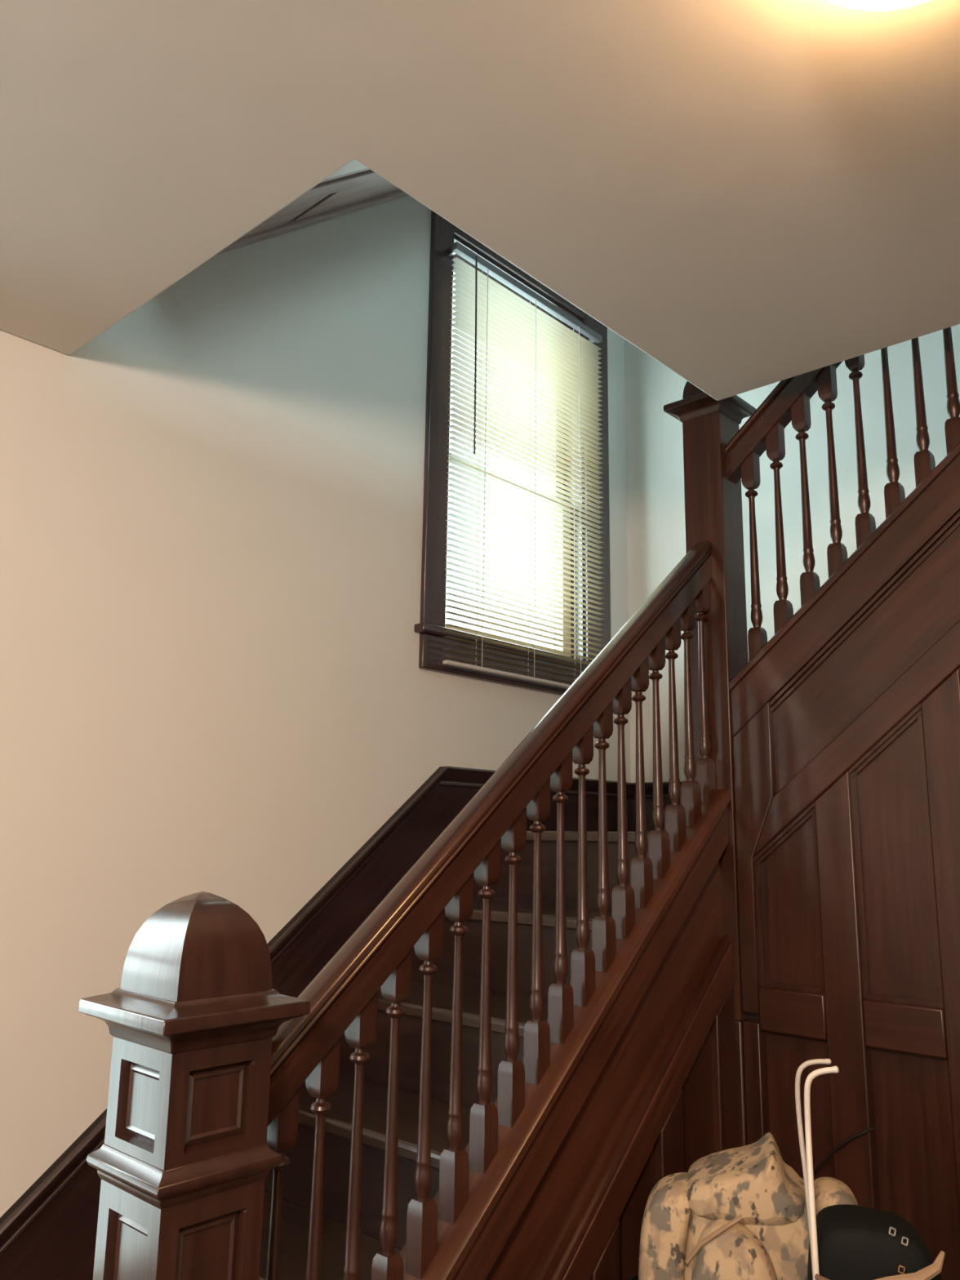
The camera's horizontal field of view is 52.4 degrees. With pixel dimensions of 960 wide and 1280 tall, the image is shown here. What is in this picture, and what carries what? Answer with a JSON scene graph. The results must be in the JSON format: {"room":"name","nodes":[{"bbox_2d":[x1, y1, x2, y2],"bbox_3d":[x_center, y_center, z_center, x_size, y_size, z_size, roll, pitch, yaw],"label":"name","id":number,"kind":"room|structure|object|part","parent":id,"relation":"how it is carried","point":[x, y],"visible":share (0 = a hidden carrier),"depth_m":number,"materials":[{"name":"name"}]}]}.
{"room":"house stair hall","nodes":[
{"label":"house stair hall","id":0,"kind":"room"},
{"bbox_2d":[0,195,638,1279],"bbox_3d":[-1.425,-0.790,1.982,0.140,5.610,6.170,-9,-15,42],"label":"wall","id":1,"kind":"structure","parent":0,"point":[212,681],"depth_m":2.55,"materials":[{"name":"paint"}]},
{"bbox_2d":[216,159,408,254],"bbox_3d":[0.184,-1.783,3.246,0.799,1.983,2.196,-9,-15,42],"label":"ceiling","id":2,"kind":"structure","parent":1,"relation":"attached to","point":[354,187],"depth_m":2.76,"materials":[{"name":"white paint"}]},
{"bbox_3d":[-0.088,-1.672,3.477,0.064,1.836,2.196,-9,-15,42],"label":"wall trim","id":3,"kind":"part","parent":2,"relation":"part of","materials":[{"name":"white paint"}]},
{"bbox_2d":[0,766,633,1279],"bbox_3d":[-0.410,1.388,2.572,0.040,2.149,2.990,-9,-15,42],"label":"trim","id":4,"kind":"structure","parent":1,"relation":"attached to","point":[49,1233],"depth_m":2.59,"materials":[{"name":"brown wood"}]},
{"bbox_2d":[413,210,610,694],"bbox_3d":[0.122,-0.651,3.660,0.202,1.690,1.077,-9,-15,42],"label":"window","id":5,"kind":"structure","parent":1,"relation":"in","point":[431,628],"depth_m":3.38,"materials":[{"name":"brown wood"}]},
{"bbox_3d":[-0.141,-0.801,3.292,0.020,1.550,0.100,-9,-15,42],"label":"casing","id":6,"kind":"part","parent":5,"relation":"part of","materials":[{"name":"brown wood"}]},
{"bbox_3d":[0.074,-0.960,3.736,0.033,0.813,0.756,-9,-15,42],"label":"sash","id":7,"kind":"part","parent":5,"relation":"part of","materials":[{"name":"wood"}]},
{"bbox_3d":[0.090,-0.286,3.575,0.033,0.651,0.756,-9,-15,42],"label":"sash","id":8,"kind":"part","parent":5,"relation":"part of","materials":[{"name":"wood"}]},
{"bbox_3d":[0.167,-1.438,3.752,0.020,0.110,0.780,-9,-15,42],"label":"casing","id":9,"kind":"part","parent":5,"relation":"part of","materials":[{"name":"brown wood"}]},
{"bbox_2d":[442,241,604,688],"bbox_3d":[0.185,-0.582,3.543,0.073,1.480,0.860,-9,-15,42],"label":"window blind","id":10,"kind":"object","parent":5,"relation":"attached to","point":[491,314],"visible":0.94,"depth_m":3.51,"materials":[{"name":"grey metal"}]},
{"bbox_3d":[0.007,-0.618,3.343,0.029,1.444,0.002,-9,-15,42],"label":"ladder cord","id":11,"kind":"part","parent":10,"relation":"part of","materials":[{"name":"white fabric"}]},
{"bbox_3d":[0.179,0.136,3.394,0.022,0.012,0.860,-9,-15,42],"label":"rail","id":12,"kind":"part","parent":10,"relation":"part of","materials":[{"name":"white plastic"}]},
{"bbox_3d":[0.201,-1.296,3.683,0.026,0.026,0.860,-9,-15,42],"label":"head rail","id":13,"kind":"part","parent":10,"relation":"part of","materials":[{"name":"white metal"}]},
{"bbox_3d":[0.190,-0.575,3.537,0.029,1.444,0.002,-9,-15,42],"label":"ladder cord","id":14,"kind":"part","parent":10,"relation":"part of","materials":[{"name":"white fabric"}]},
{"bbox_3d":[0.372,-0.533,3.732,0.029,1.444,0.002,-9,-15,42],"label":"ladder cord","id":15,"kind":"part","parent":10,"relation":"part of","materials":[{"name":"white fabric"}]},
{"bbox_3d":[0.471,-0.660,3.946,0.020,1.550,0.153,-9,-15,42],"label":"casing","id":16,"kind":"part","parent":5,"relation":"part of","materials":[{"name":"brown wood"}]},
{"bbox_2d":[470,787,633,831],"bbox_3d":[0.283,0.613,3.499,0.022,0.162,0.958,-9,-15,42],"label":"baseboard","id":17,"kind":"structure","parent":1,"relation":"attached to","point":[571,806],"depth_m":3.60,"materials":[{"name":"brown wood"}]},
{"bbox_2d":[0,0,959,400],"bbox_3d":[0.399,-1.204,0.365,4.800,0.283,5.890,-9,-15,42],"label":"ceiling","id":18,"kind":"structure","parent":0,"point":[748,195],"depth_m":1.61,"materials":[{"name":"paint"}]},
{"bbox_2d":[826,0,928,11],"bbox_3d":[0.510,-0.852,1.149,0.300,0.091,0.300,-9,-15,42],"label":"ceiling light","id":19,"kind":"object","parent":18,"relation":"attached to","point":[865,5],"visible":1,"depth_m":1.24,"materials":[{"name":"white glass"}]},
{"bbox_2d":[623,324,959,782],"bbox_3d":[2.483,-0.631,2.471,4.940,5.610,0.140,-9,-15,42],"label":"wall","id":20,"kind":"structure","parent":0,"point":[656,535],"depth_m":3.63,"materials":[{"name":"paint"}]},
{"bbox_2d":[632,781,682,831],"bbox_3d":[1.072,0.586,3.403,1.278,0.202,0.040,-9,-15,42],"label":"baseboard","id":21,"kind":"structure","parent":20,"relation":"attached to","point":[648,786],"depth_m":3.77,"materials":[{"name":"brown wood"}]},
{"bbox_2d":[732,525,959,1279],"bbox_3d":[2.025,0.511,1.156,3.850,2.837,0.100,-9,-15,42],"label":"wall","id":22,"kind":"structure","parent":0,"point":[847,793],"depth_m":2.20,"materials":[{"name":"brown wood"}]},
{"bbox_3d":[0.615,1.526,2.251,0.066,1.240,0.086,-9,-15,42],"label":"corner post","id":23,"kind":"part","parent":22,"relation":"part of","materials":[{"name":"brown wood"}]},
{"bbox_3d":[0.730,0.602,2.311,0.162,0.434,0.016,-9,-15,42],"label":"panel moulding","id":24,"kind":"part","parent":22,"relation":"part of","materials":[{"name":"brown wood"}]},
{"bbox_3d":[0.741,0.605,2.323,0.162,0.432,0.018,-9,-15,42],"label":"panel","id":25,"kind":"part","parent":22,"relation":"part of","materials":[{"name":"brown wood"}]},
{"bbox_3d":[0.730,0.863,2.263,0.161,0.098,0.039,-9,-15,42],"label":"cross rail","id":26,"kind":"part","parent":22,"relation":"part of","materials":[{"name":"brown wood"}]},
{"bbox_3d":[0.733,1.396,2.168,0.162,0.984,0.005,-9,-15,42],"label":"panel","id":27,"kind":"part","parent":22,"relation":"part of","materials":[{"name":"brown wood"}]},
{"bbox_2d":[728,442,959,737],"bbox_3d":[1.609,-0.281,2.366,1.801,1.503,1.033,-9,-15,42],"label":"stair stringer","id":28,"kind":"object","parent":22,"relation":"attached to","point":[930,513],"visible":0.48,"depth_m":2.31,"materials":[{"name":"brown wood"}]},
{"bbox_2d":[724,326,959,661],"bbox_3d":[1.086,-0.732,2.317,1.093,1.532,0.063,-9,-15,42],"label":"balustrade","id":29,"kind":"object","parent":28,"relation":"on","point":[764,430],"visible":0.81,"depth_m":2.46,"materials":[{"name":"brown wood"}]},
{"bbox_3d":[1.090,-0.989,2.369,1.093,1.009,0.063,-9,-15,42],"label":"handrail","id":30,"kind":"part","parent":29,"relation":"part of","materials":[{"name":"brown wood"}]},
{"bbox_3d":[1.181,-0.405,2.111,1.280,1.088,0.022,-9,-15,42],"label":"moulding","id":31,"kind":"part","parent":28,"relation":"part of","materials":[{"name":"brown wood"}]},
{"bbox_3d":[1.085,-0.025,2.122,1.089,0.997,0.041,-9,-15,42],"label":"rail","id":32,"kind":"part","parent":22,"relation":"part of","materials":[{"name":"brown wood"}]},
{"bbox_3d":[1.112,-0.203,2.140,1.030,1.076,0.010,-9,-15,42],"label":"panel","id":33,"kind":"part","parent":22,"relation":"part of","materials":[{"name":"brown wood"}]},
{"bbox_3d":[0.918,0.467,2.165,0.170,0.646,0.016,-9,-15,42],"label":"panel moulding","id":34,"kind":"part","parent":22,"relation":"part of","materials":[{"name":"brown wood"}]},
{"bbox_3d":[0.929,0.470,2.177,0.170,0.645,0.018,-9,-15,42],"label":"panel","id":35,"kind":"part","parent":22,"relation":"part of","materials":[{"name":"brown wood"}]},
{"bbox_3d":[0.916,0.832,2.095,0.169,0.098,0.039,-9,-15,42],"label":"cross rail","id":36,"kind":"part","parent":22,"relation":"part of","materials":[{"name":"brown wood"}]},
{"bbox_3d":[0.919,1.365,2.001,0.170,0.984,0.005,-9,-15,42],"label":"panel","id":37,"kind":"part","parent":22,"relation":"part of","materials":[{"name":"brown wood"}]},
{"bbox_3d":[0.355,1.705,-0.222,4.800,0.100,5.890,-9,-15,42],"label":"floor","id":38,"kind":"structure","parent":0,"visible":0},
{"bbox_2d":[78,891,310,1279],"bbox_3d":[-0.406,1.131,1.233,0.226,1.578,0.226,-9,-15,42],"label":"newel post","id":39,"kind":"object","parent":38,"relation":"on","point":[184,1160],"visible":1,"depth_m":1.29,"materials":[{"name":"brown wood"}]},
{"bbox_3d":[-0.400,0.705,1.319,0.186,0.044,0.186,-9,-15,42],"label":"ledge moulding","id":40,"kind":"part","parent":39,"relation":"part of","materials":[{"name":"brown wood"}]},
{"bbox_3d":[-0.397,0.519,1.357,0.226,0.064,0.226,-9,-15,42],"label":"cornice","id":41,"kind":"part","parent":39,"relation":"part of","materials":[{"name":"brown wood"}]},
{"bbox_2d":[259,789,738,1279],"bbox_3d":[-0.328,1.174,1.961,0.981,1.786,1.838,-9,-15,42],"label":"flight","id":42,"kind":"object","parent":38,"relation":"on","point":[642,1087],"visible":0.58,"depth_m":2.09,"materials":[{"name":"brown wood"}]},
{"bbox_2d":[266,540,715,1279],"bbox_3d":[0.119,0.476,1.935,0.063,1.725,1.364,-9,-15,42],"label":"balustrade","id":43,"kind":"object","parent":42,"relation":"on","point":[343,997],"visible":0.99,"depth_m":1.80,"materials":[{"name":"brown wood"}]},
{"bbox_2d":[526,831,649,843],"bbox_3d":[0.595,0.636,3.130,0.923,0.030,1.018,-9,-15,42],"label":"stair landing","id":44,"kind":"structure","parent":42,"relation":"on","point":[546,836],"depth_m":2.75,"materials":[{"name":"brown wood"}]},
{"bbox_2d":[663,381,756,1021],"bbox_3d":[0.629,0.109,2.563,0.186,1.776,0.186,-9,-15,42],"label":"newel post","id":45,"kind":"object","parent":44,"relation":"attached to","point":[713,503],"visible":0.6,"depth_m":2.57,"materials":[{"name":"brown wood"}]},
{"bbox_3d":[0.640,-0.632,2.712,0.186,0.064,0.186,-9,-15,42],"label":"cornice","id":46,"kind":"part","parent":45,"relation":"part of","materials":[{"name":"brown wood"}]},
{"bbox_3d":[0.308,1.152,1.990,0.018,0.258,0.160,-9,-15,42],"label":"panel","id":47,"kind":"part","parent":42,"relation":"part of","materials":[{"name":"brown wood"}]},
{"bbox_3d":[0.133,1.218,1.762,0.028,1.206,1.364,-9,-15,42],"label":"rail","id":48,"kind":"part","parent":42,"relation":"part of","materials":[{"name":"brown wood"}]},
{"bbox_3d":[0.474,1.092,2.187,0.018,0.459,0.160,-9,-15,42],"label":"panel","id":49,"kind":"part","parent":42,"relation":"part of","materials":[{"name":"brown wood"}]},
{"bbox_3d":[0.714,1.621,1.470,1.055,0.745,0.830,-9,-15,42],"label":"table","id":50,"kind":"object","parent":38,"relation":"on","visible":0},
{"bbox_2d":[638,1132,857,1279],"bbox_3d":[0.452,1.059,1.635,0.370,0.398,0.259,-1,-12,11],"label":"rucksack","id":51,"kind":"object","parent":50,"relation":"on","point":[739,1213],"visible":0.83,"depth_m":1.60,"materials":[{"name":"fabric"}]},
{"bbox_2d":[795,1058,831,1278],"bbox_3d":[0.505,0.941,1.466,0.052,0.582,0.077,-9,-15,42],"label":"curtain rod","id":52,"kind":"object","parent":50,"relation":"on","point":[816,1061],"visible":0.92,"depth_m":1.52,"materials":[{"name":"metal"}]},
{"bbox_2d":[804,1066,839,1279],"bbox_3d":[0.518,0.938,1.437,0.055,0.576,0.062,-2,-12,16],"label":"curtain rod","id":53,"kind":"object","parent":50,"relation":"on","point":[815,1073],"visible":0.99,"depth_m":1.48,"materials":[{"name":"metal"}]},
{"bbox_2d":[814,1273,830,1279],"bbox_3d":[0.490,1.050,1.355,0.084,0.303,0.065,-6,-13,32],"label":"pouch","id":54,"kind":"object","parent":50,"relation":"on","point":[817,1277],"visible":1,"depth_m":1.38,"materials":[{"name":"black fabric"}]},
{"bbox_2d":[813,1127,874,1173],"bbox_3d":[0.671,1.205,2.091,0.328,0.314,0.132,4,-12,-13],"label":"cable","id":55,"kind":"object","parent":50,"relation":"on","point":[871,1129],"visible":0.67,"depth_m":2.12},
{"bbox_2d":[807,1204,945,1279],"bbox_3d":[0.589,1.039,1.439,0.197,0.359,0.151,-2,-12,16],"label":"helmet","id":56,"kind":"object","parent":50,"relation":"on","point":[855,1242],"visible":0.94,"depth_m":1.43,"materials":[{"name":"black plastic"}]}
]}

